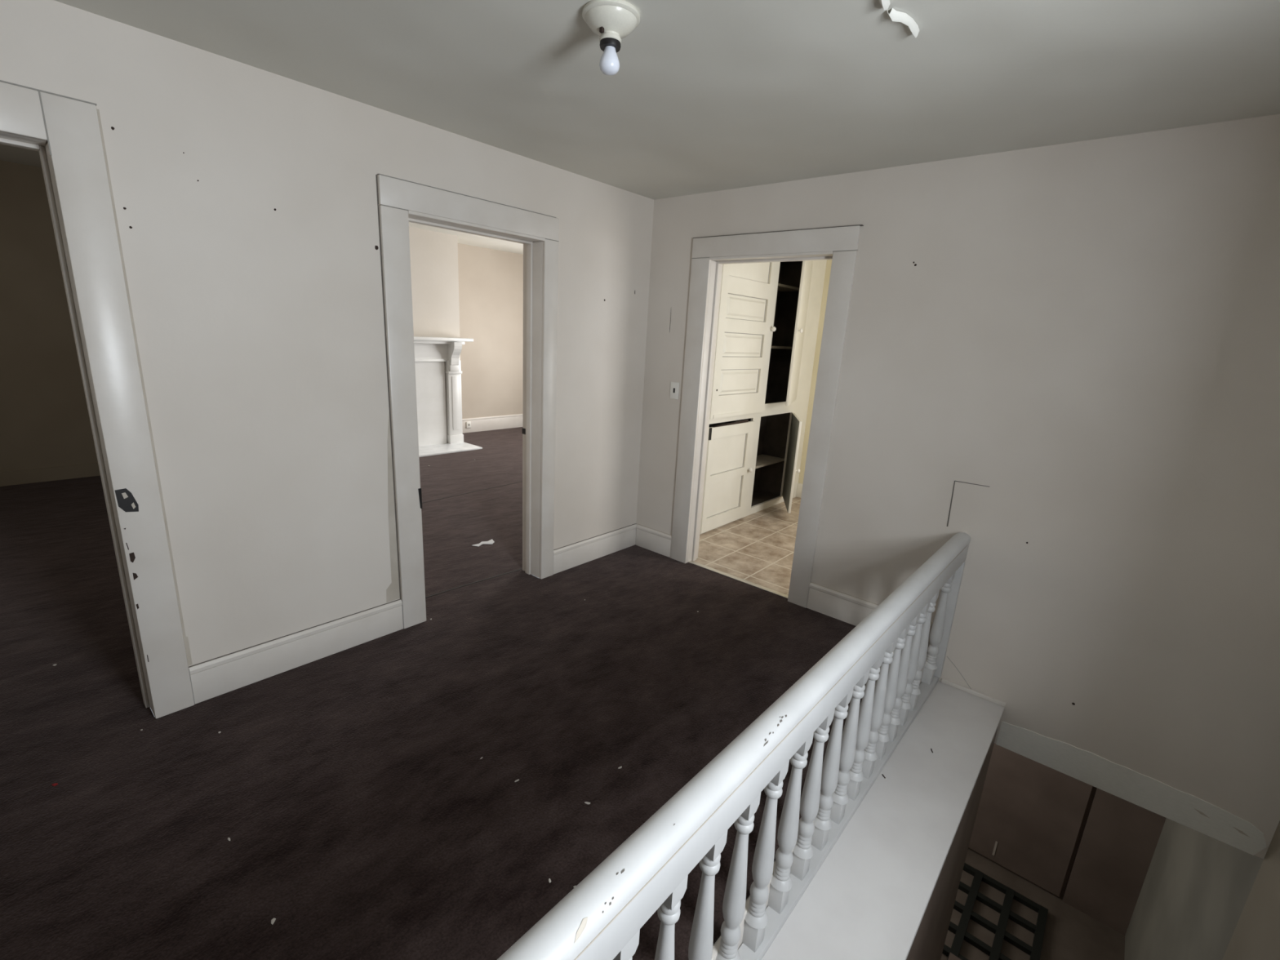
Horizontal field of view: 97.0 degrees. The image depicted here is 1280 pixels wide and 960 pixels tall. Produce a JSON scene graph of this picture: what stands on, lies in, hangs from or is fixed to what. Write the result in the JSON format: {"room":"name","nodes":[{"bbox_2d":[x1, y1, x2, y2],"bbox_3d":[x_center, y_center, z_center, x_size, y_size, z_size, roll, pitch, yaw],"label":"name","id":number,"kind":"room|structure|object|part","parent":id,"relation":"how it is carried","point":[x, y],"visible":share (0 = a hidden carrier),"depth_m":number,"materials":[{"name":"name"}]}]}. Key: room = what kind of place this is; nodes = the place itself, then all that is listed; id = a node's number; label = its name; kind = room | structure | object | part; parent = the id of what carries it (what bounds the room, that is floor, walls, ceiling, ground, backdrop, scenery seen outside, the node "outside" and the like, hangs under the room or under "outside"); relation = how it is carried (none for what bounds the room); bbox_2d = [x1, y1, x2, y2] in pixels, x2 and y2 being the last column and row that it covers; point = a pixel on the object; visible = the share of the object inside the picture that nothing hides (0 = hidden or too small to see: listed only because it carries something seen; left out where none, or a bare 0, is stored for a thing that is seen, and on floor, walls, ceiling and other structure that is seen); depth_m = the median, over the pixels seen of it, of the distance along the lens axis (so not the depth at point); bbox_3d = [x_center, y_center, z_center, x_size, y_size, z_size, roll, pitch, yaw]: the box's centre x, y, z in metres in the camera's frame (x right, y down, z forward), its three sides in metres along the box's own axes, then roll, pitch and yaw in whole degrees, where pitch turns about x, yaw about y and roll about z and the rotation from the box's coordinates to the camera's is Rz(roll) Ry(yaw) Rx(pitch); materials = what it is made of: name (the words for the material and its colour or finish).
{"room":"stair landing","nodes":[
{"label":"stair landing","id":0,"kind":"room"},
{"bbox_2d":[0,160,97,471],"bbox_3d":[-4.036,-0.740,3.100,4.630,2.670,2.500,15,19,39],"label":"wall","id":1,"kind":"structure","parent":0,"point":[45,422],"depth_m":4.83,"materials":[{"name":"beige paint"}]},
{"bbox_2d":[0,462,100,486],"bbox_3d":[-5.663,0.039,4.636,0.015,0.120,2.400,15,19,39],"label":"baseboard","id":2,"kind":"structure","parent":1,"relation":"attached to","point":[60,473],"depth_m":5.05,"materials":[{"name":"wood"}]},
{"bbox_2d":[0,144,523,254],"bbox_3d":[-2.210,-2.485,4.701,4.670,0.100,8.040,15,19,39],"label":"ceiling","id":3,"kind":"structure","parent":0,"point":[7,153],"depth_m":6.75,"materials":[{"name":"paint"}]},
{"bbox_2d":[0,0,653,666],"bbox_3d":[-1.537,-0.438,2.371,0.171,2.620,4.600,15,19,39],"label":"wall","id":4,"kind":"structure","parent":0,"point":[245,196],"depth_m":2.32,"materials":[{"name":"paint"}]},
{"bbox_2d":[0,80,194,718],"bbox_3d":[-2.163,-0.069,1.720,0.198,2.164,1.053,15,19,39],"label":"door frame","id":5,"kind":"structure","parent":4,"relation":"in","point":[73,158],"depth_m":1.93,"materials":[{"name":"white paint"}]},
{"bbox_3d":[-2.049,-1.030,1.407,0.022,0.132,0.789,15,19,39],"label":"head casing","id":6,"kind":"part","parent":5,"relation":"part of","materials":[{"name":"white paint"}]},
{"bbox_2d":[188,599,404,704],"bbox_3d":[-1.529,0.767,2.622,0.020,0.167,0.888,15,19,39],"label":"baseboard","id":7,"kind":"structure","parent":4,"relation":"attached to","point":[211,678],"depth_m":2.56,"materials":[{"name":"white paint"}]},
{"bbox_2d":[375,173,559,628],"bbox_3d":[-0.917,-0.363,3.128,0.198,2.164,1.020,15,19,39],"label":"door frame","id":8,"kind":"structure","parent":4,"relation":"in","point":[402,202],"depth_m":2.92,"materials":[{"name":"white paint"}]},
{"bbox_3d":[-1.146,-0.218,2.762,0.022,2.042,0.126,15,19,39],"label":"casing","id":9,"kind":"part","parent":8,"relation":"part of","materials":[{"name":"white paint"}]},
{"bbox_3d":[-1.125,0.094,2.885,0.022,0.111,0.016,15,19,39],"label":"strike plate","id":10,"kind":"part","parent":8,"relation":"part of","materials":[{"name":"black metal"}]},
{"bbox_3d":[-0.796,-1.332,2.820,0.023,0.119,1.016,15,19,39],"label":"head casing","id":11,"kind":"part","parent":8,"relation":"part of","materials":[{"name":"white paint"}]},
{"bbox_3d":[-0.555,-0.357,3.429,0.022,2.042,0.101,15,19,39],"label":"casing","id":12,"kind":"part","parent":8,"relation":"part of","materials":[{"name":"white paint"}]},
{"bbox_2d":[553,523,636,573],"bbox_3d":[-0.300,0.476,4.011,0.020,0.167,0.836,15,19,39],"label":"baseboard","id":13,"kind":"structure","parent":4,"relation":"attached to","point":[577,553],"depth_m":3.97,"materials":[{"name":"white paint"}]},
{"bbox_3d":[-0.297,0.412,3.995,0.018,0.030,0.836,15,19,39],"label":"cap moulding","id":14,"kind":"part","parent":13,"relation":"part of","materials":[{"name":"white paint"}]},
{"bbox_2d":[408,226,460,435],"bbox_3d":[-3.131,-1.683,6.941,0.610,2.670,1.700,15,19,39],"label":"wall","id":15,"kind":"structure","parent":0,"point":[433,255],"depth_m":6.95,"materials":[{"name":"paint"}]},
{"bbox_2d":[0,426,889,959],"bbox_3d":[-0.977,0.493,4.232,8.130,0.052,7.800,15,19,39],"label":"floor","id":16,"kind":"structure","parent":0,"point":[353,795],"depth_m":2.15,"materials":[{"name":"brown carpet"}]},
{"bbox_2d":[271,917,275,924],"bbox_3d":[-0.975,1.172,1.503,0.010,0.005,0.017,2,15,-6],"label":"crumb","id":17,"kind":"object","parent":16,"relation":"on","point":[273,919],"visible":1,"depth_m":1.50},
{"bbox_2d":[413,336,482,457],"bbox_3d":[-2.740,-0.998,6.745,0.505,1.385,1.800,15,19,39],"label":"fireplace mantel","id":18,"kind":"object","parent":16,"relation":"on","point":[431,353],"visible":0.48,"depth_m":7.21,"materials":[{"name":"white paint"}]},
{"bbox_3d":[-2.882,-1.436,6.779,0.070,0.030,1.200,15,19,39],"label":"picture moulding","id":19,"kind":"part","parent":18,"relation":"part of","materials":[{"name":"white paint"}]},
{"bbox_3d":[-2.843,-1.646,6.701,0.140,0.040,1.660,15,19,39],"label":"bed moulding","id":20,"kind":"part","parent":18,"relation":"part of","materials":[{"name":"white paint"}]},
{"bbox_2d":[413,336,473,342],"bbox_3d":[-2.807,-1.676,6.662,0.230,0.040,1.800,15,19,39],"label":"mantel shelf","id":21,"kind":"object","parent":18,"relation":"attached to","point":[416,339],"depth_m":6.94,"materials":[{"name":"white paint"}]},
{"bbox_3d":[-2.412,-1.004,7.410,0.009,0.700,0.095,15,19,39],"label":"raised panel","id":22,"kind":"part","parent":18,"relation":"part of","materials":[{"name":"white paint"}]},
{"bbox_2d":[472,539,494,546],"bbox_3d":[-1.146,0.469,4.178,0.087,0.004,0.180,15,19,39],"label":"paper scrap","id":23,"kind":"object","parent":16,"relation":"on","point":[491,541],"visible":1,"depth_m":4.18,"materials":[{"name":"white paper"}]},
{"bbox_2d":[699,260,813,534],"bbox_3d":[1.032,-0.796,4.833,0.652,2.360,1.520,15,19,39],"label":"cupboard","id":24,"kind":"object","parent":16,"relation":"on","point":[754,428],"visible":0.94,"depth_m":4.79,"materials":[{"name":"beige paint"}]},
{"bbox_3d":[0.707,0.134,4.785,0.010,0.290,0.525,15,19,39],"label":"door panel","id":25,"kind":"part","parent":24,"relation":"part of","materials":[{"name":"beige paint"}]},
{"bbox_3d":[0.737,-0.039,4.753,0.026,0.865,0.690,15,19,39],"label":"cupboard door","id":26,"kind":"part","parent":24,"relation":"part of","materials":[{"name":"beige paint"}]},
{"bbox_3d":[0.727,-0.219,4.694,0.010,0.300,0.525,15,19,39],"label":"door panel","id":27,"kind":"part","parent":24,"relation":"part of","materials":[{"name":"beige paint"}]},
{"bbox_3d":[0.804,-0.797,4.589,0.022,0.200,0.610,15,19,39],"label":"door panel","id":28,"kind":"part","parent":24,"relation":"part of","materials":[{"name":"beige paint"}]},
{"bbox_3d":[0.820,-1.075,4.517,0.022,0.185,0.610,15,19,39],"label":"door panel","id":29,"kind":"part","parent":24,"relation":"part of","materials":[{"name":"beige paint"}]},
{"bbox_3d":[0.842,-1.173,4.509,0.026,1.320,0.837,15,19,39],"label":"cupboard door","id":30,"kind":"part","parent":24,"relation":"part of","materials":[{"name":"beige paint"}]},
{"bbox_3d":[0.835,-1.349,4.447,0.022,0.180,0.610,15,19,39],"label":"door panel","id":31,"kind":"part","parent":24,"relation":"part of","materials":[{"name":"beige paint"}]},
{"bbox_3d":[1.001,-0.805,4.860,0.022,2.360,1.520,15,19,39],"label":"frame","id":32,"kind":"part","parent":24,"relation":"part of","materials":[{"name":"beige paint"}]},
{"bbox_3d":[0.847,-1.645,4.374,0.010,0.190,0.610,15,19,39],"label":"door panel","id":33,"kind":"part","parent":24,"relation":"part of","materials":[{"name":"beige paint"}]},
{"bbox_2d":[755,454,784,468],"bbox_3d":[1.119,-0.174,5.428,0.249,0.020,0.676,15,19,39],"label":"shelf","id":34,"kind":"object","parent":24,"relation":"attached to","point":[762,460],"depth_m":5.52,"materials":[{"name":"white wood"}]},
{"bbox_2d":[770,345,792,349],"bbox_3d":[1.177,-1.214,5.159,0.249,0.020,0.676,15,19,39],"label":"shelf","id":35,"kind":"object","parent":24,"relation":"attached to","point":[773,347],"depth_m":5.20,"materials":[{"name":"wood"}]},
{"bbox_2d":[777,283,799,291],"bbox_3d":[1.205,-1.716,5.029,0.249,0.020,0.676,15,19,39],"label":"shelf","id":36,"kind":"object","parent":24,"relation":"attached to","point":[781,287],"depth_m":5.06,"materials":[{"name":"white wood"}]},
{"bbox_3d":[1.399,-0.175,5.272,0.001,0.826,0.601,5,15,8],"label":"door","id":37,"kind":"part","parent":24,"relation":"part of","materials":[{"name":"white wood"}]},
{"bbox_3d":[1.398,-1.304,4.998,0.001,1.236,0.601,9,15,20],"label":"door","id":38,"kind":"part","parent":24,"relation":"part of","materials":[{"name":"white wood"}]},
{"bbox_3d":[1.410,-0.174,5.270,0.022,0.830,0.605,5,15,8],"label":"cupboard door","id":39,"kind":"part","parent":24,"relation":"part of","materials":[{"name":"beige paint"}]},
{"bbox_3d":[1.409,-1.303,4.994,0.221,1.240,0.576,15,19,39],"label":"cupboard door","id":40,"kind":"part","parent":24,"relation":"part of","materials":[{"name":"beige paint"}]},
{"bbox_2d":[457,243,523,418],"bbox_3d":[-2.698,-1.921,7.955,0.100,2.670,3.800,15,19,39],"label":"wall","id":41,"kind":"structure","parent":0,"point":[491,281],"depth_m":8.38,"materials":[{"name":"beige paint"}]},
{"bbox_2d":[466,421,471,427],"bbox_3d":[-2.538,-0.818,8.384,0.022,0.090,0.075,15,19,39],"label":"wall outlet","id":42,"kind":"object","parent":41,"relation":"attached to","point":[468,424],"visible":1,"depth_m":8.38,"materials":[{"name":"beige plastic"}]},
{"bbox_2d":[462,413,522,433],"bbox_3d":[-2.167,-0.898,8.834,0.018,0.210,2.120,15,19,39],"label":"baseboard","id":43,"kind":"structure","parent":41,"relation":"attached to","point":[500,422],"depth_m":8.71,"materials":[{"name":"white paint"}]},
{"bbox_3d":[-2.163,-0.985,8.812,0.018,0.030,2.120,15,19,39],"label":"cap moulding","id":44,"kind":"part","parent":43,"relation":"part of","materials":[{"name":"white paint"}]},
{"bbox_2d":[54,0,1279,199],"bbox_3d":[-0.182,-1.212,1.009,3.600,0.100,4.600,15,19,39],"label":"ceiling","id":45,"kind":"structure","parent":0,"point":[704,95],"depth_m":1.87,"materials":[{"name":"paint"}]},
{"bbox_2d":[582,0,639,75],"bbox_3d":[-0.084,-1.232,1.601,0.162,0.148,0.162,15,19,39],"label":"ceiling light","id":46,"kind":"object","parent":45,"relation":"attached to","point":[612,20],"visible":1,"depth_m":1.56,"materials":[{"name":"ceramic"}]},
{"bbox_3d":[-0.086,-1.197,1.610,0.058,0.076,0.058,15,19,39],"label":"bulb","id":47,"kind":"part","parent":46,"relation":"part of","materials":[{"name":"white glass"}]},
{"bbox_2d":[600,37,621,52],"bbox_3d":[-0.084,-1.229,1.601,0.060,0.014,0.060,15,19,39],"label":"socket","id":48,"kind":"object","parent":46,"relation":"attached to","point":[606,44],"depth_m":1.59,"materials":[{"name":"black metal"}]},
{"bbox_2d":[879,0,889,10],"bbox_3d":[0.617,-1.215,1.437,0.022,0.023,0.082,12,17,30],"label":"flake","id":49,"kind":"object","parent":45,"relation":"attached to","point":[885,4],"visible":1,"depth_m":1.44,"materials":[{"name":"white paint"}]},
{"bbox_2d":[887,8,919,37],"bbox_3d":[0.718,-1.235,1.531,0.154,0.021,0.031,-8,18,-37],"label":"flake","id":50,"kind":"object","parent":45,"relation":"attached to","point":[895,15],"visible":0.99,"depth_m":1.51,"materials":[{"name":"white paint"}]},
{"bbox_2d":[782,259,826,502],"bbox_3d":[0.891,-0.846,4.968,0.340,2.473,2.290,15,19,39],"label":"wall","id":51,"kind":"structure","parent":0,"point":[819,267],"depth_m":5.45,"materials":[{"name":"beige paint"}]},
{"bbox_2d":[798,259,831,484],"bbox_3d":[2.415,-0.797,5.110,2.480,2.473,0.100,15,19,39],"label":"wall","id":52,"kind":"structure","parent":0,"point":[828,263],"depth_m":5.59,"materials":[{"name":"beige paint"}]},
{"bbox_2d":[795,483,802,497],"bbox_3d":[2.444,0.321,5.238,2.140,0.150,0.018,15,19,39],"label":"baseboard","id":53,"kind":"structure","parent":52,"relation":"attached to","point":[799,488],"depth_m":5.88,"materials":[{"name":"beige paint"}]},
{"bbox_2d":[906,724,999,959],"bbox_3d":[0.276,2.435,2.515,1.396,2.490,2.900,15,19,39],"label":"wall","id":54,"kind":"structure","parent":0,"point":[928,944],"depth_m":2.49,"materials":[{"name":"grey paint"}]},
{"bbox_2d":[711,653,927,959],"bbox_3d":[0.599,1.214,1.974,0.020,0.136,2.900,15,19,39],"label":"trim","id":55,"kind":"structure","parent":54,"relation":"attached to","point":[716,946],"depth_m":1.61,"materials":[{"name":"white paint"}]},
{"bbox_2d":[761,680,1004,959],"bbox_3d":[0.732,1.327,1.880,0.384,0.020,2.900,15,19,39],"label":"ledge","id":56,"kind":"object","parent":54,"relation":"on","point":[869,897],"depth_m":2.00,"materials":[{"name":"white paint"}]},
{"bbox_2d":[497,532,970,959],"bbox_3d":[0.610,0.849,1.820,0.100,0.920,3.000,15,19,39],"label":"balustrade","id":57,"kind":"object","parent":56,"relation":"on","point":[602,917],"visible":1,"depth_m":1.52,"materials":[{"name":"white paint"}]},
{"bbox_3d":[0.609,1.278,1.944,0.057,0.028,2.949,15,19,39],"label":"rail","id":58,"kind":"part","parent":57,"relation":"part of","materials":[{"name":"white paint"}]},
{"bbox_3d":[1.580,0.721,2.941,0.080,0.657,0.029,15,19,39],"label":"wall post","id":59,"kind":"part","parent":57,"relation":"part of","materials":[{"name":"white paint"}]},
{"bbox_2d":[635,114,1279,858],"bbox_3d":[1.351,-0.167,3.064,3.430,2.783,0.135,15,19,39],"label":"wall","id":60,"kind":"structure","parent":0,"point":[1064,359],"depth_m":2.50,"materials":[{"name":"paint"}]},
{"bbox_2d":[635,524,671,557],"bbox_3d":[0.102,0.449,4.202,0.340,0.167,0.018,15,19,39],"label":"baseboard","id":61,"kind":"structure","parent":60,"relation":"attached to","point":[652,540],"depth_m":4.19,"materials":[{"name":"white paint"}]},
{"bbox_3d":[0.106,0.385,4.185,0.340,0.030,0.018,15,19,39],"label":"cap moulding","id":62,"kind":"part","parent":61,"relation":"part of","materials":[{"name":"white paint"}]},
{"bbox_2d":[669,382,679,399],"bbox_3d":[0.235,-0.611,3.869,0.072,0.114,0.008,15,19,39],"label":"light switch","id":63,"kind":"object","parent":60,"relation":"attached to","point":[674,386],"visible":1,"depth_m":3.86,"materials":[{"name":"beige plastic"}]},
{"bbox_2d":[670,224,863,608],"bbox_3d":[0.727,-0.383,3.562,1.070,2.164,0.158,15,19,39],"label":"door frame","id":64,"kind":"structure","parent":60,"relation":"in","point":[839,244],"depth_m":3.42,"materials":[{"name":"white paint"}]},
{"bbox_3d":[0.332,-0.408,3.817,0.138,2.042,0.022,15,19,39],"label":"casing","id":65,"kind":"part","parent":64,"relation":"part of","materials":[{"name":"white paint"}]},
{"bbox_3d":[0.735,-1.360,3.260,1.054,0.119,0.023,15,19,39],"label":"head casing","id":66,"kind":"part","parent":64,"relation":"part of","materials":[{"name":"white paint"}]},
{"bbox_3d":[1.027,-0.220,3.240,0.125,2.042,0.022,15,19,39],"label":"casing","id":67,"kind":"part","parent":64,"relation":"part of","materials":[{"name":"white paint"}]},
{"bbox_2d":[806,582,931,634],"bbox_3d":[1.280,0.768,3.225,0.678,0.167,0.018,15,19,39],"label":"baseboard","id":68,"kind":"structure","parent":60,"relation":"attached to","point":[845,607],"depth_m":3.31,"materials":[{"name":"white paint"}]},
{"bbox_2d":[941,678,1005,706],"bbox_3d":[1.712,1.092,2.914,0.294,0.022,0.014,15,19,39],"label":"trim","id":69,"kind":"structure","parent":60,"relation":"attached to","point":[998,702],"depth_m":2.90,"materials":[{"name":"white paint"}]},
{"bbox_2d":[940,847,1124,959],"bbox_3d":[2.149,3.343,4.291,2.330,0.050,1.900,15,19,39],"label":"floor","id":70,"kind":"structure","parent":0,"point":[1070,933],"depth_m":4.27,"materials":[{"name":"brown wood"}]},
{"bbox_2d":[947,952,961,959],"bbox_3d":[1.368,2.554,1.983,0.946,2.645,3.547,15,19,39],"label":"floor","id":71,"kind":"structure","parent":70,"relation":"on","point":[951,957],"depth_m":3.83,"materials":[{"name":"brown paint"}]},
{"bbox_2d":[942,862,1048,959],"bbox_3d":[2.448,3.321,4.252,0.912,0.044,1.084,15,19,39],"label":"floor grate","id":72,"kind":"object","parent":70,"relation":"on","point":[1034,951],"visible":0.48,"depth_m":4.25,"materials":[{"name":"black metal"}]},
{"bbox_2d":[1059,786,1165,935],"bbox_3d":[2.858,2.078,4.734,2.530,2.350,0.125,15,19,39],"label":"wall","id":73,"kind":"structure","parent":0,"point":[1117,841],"depth_m":4.23,"materials":[{"name":"paint"}]},
{"bbox_2d":[968,742,1093,897],"bbox_3d":[3.074,2.179,4.491,0.840,2.160,0.032,15,19,39],"label":"door","id":74,"kind":"structure","parent":73,"relation":"in","point":[1030,814],"depth_m":4.54,"materials":[{"name":"brown paint"}]},
{"bbox_2d":[1124,817,1279,959],"bbox_3d":[1.714,1.523,1.187,0.150,5.073,6.500,15,19,39],"label":"wall","id":75,"kind":"structure","parent":0,"point":[1197,886],"depth_m":2.82,"materials":[{"name":"white paint"}]}
]}

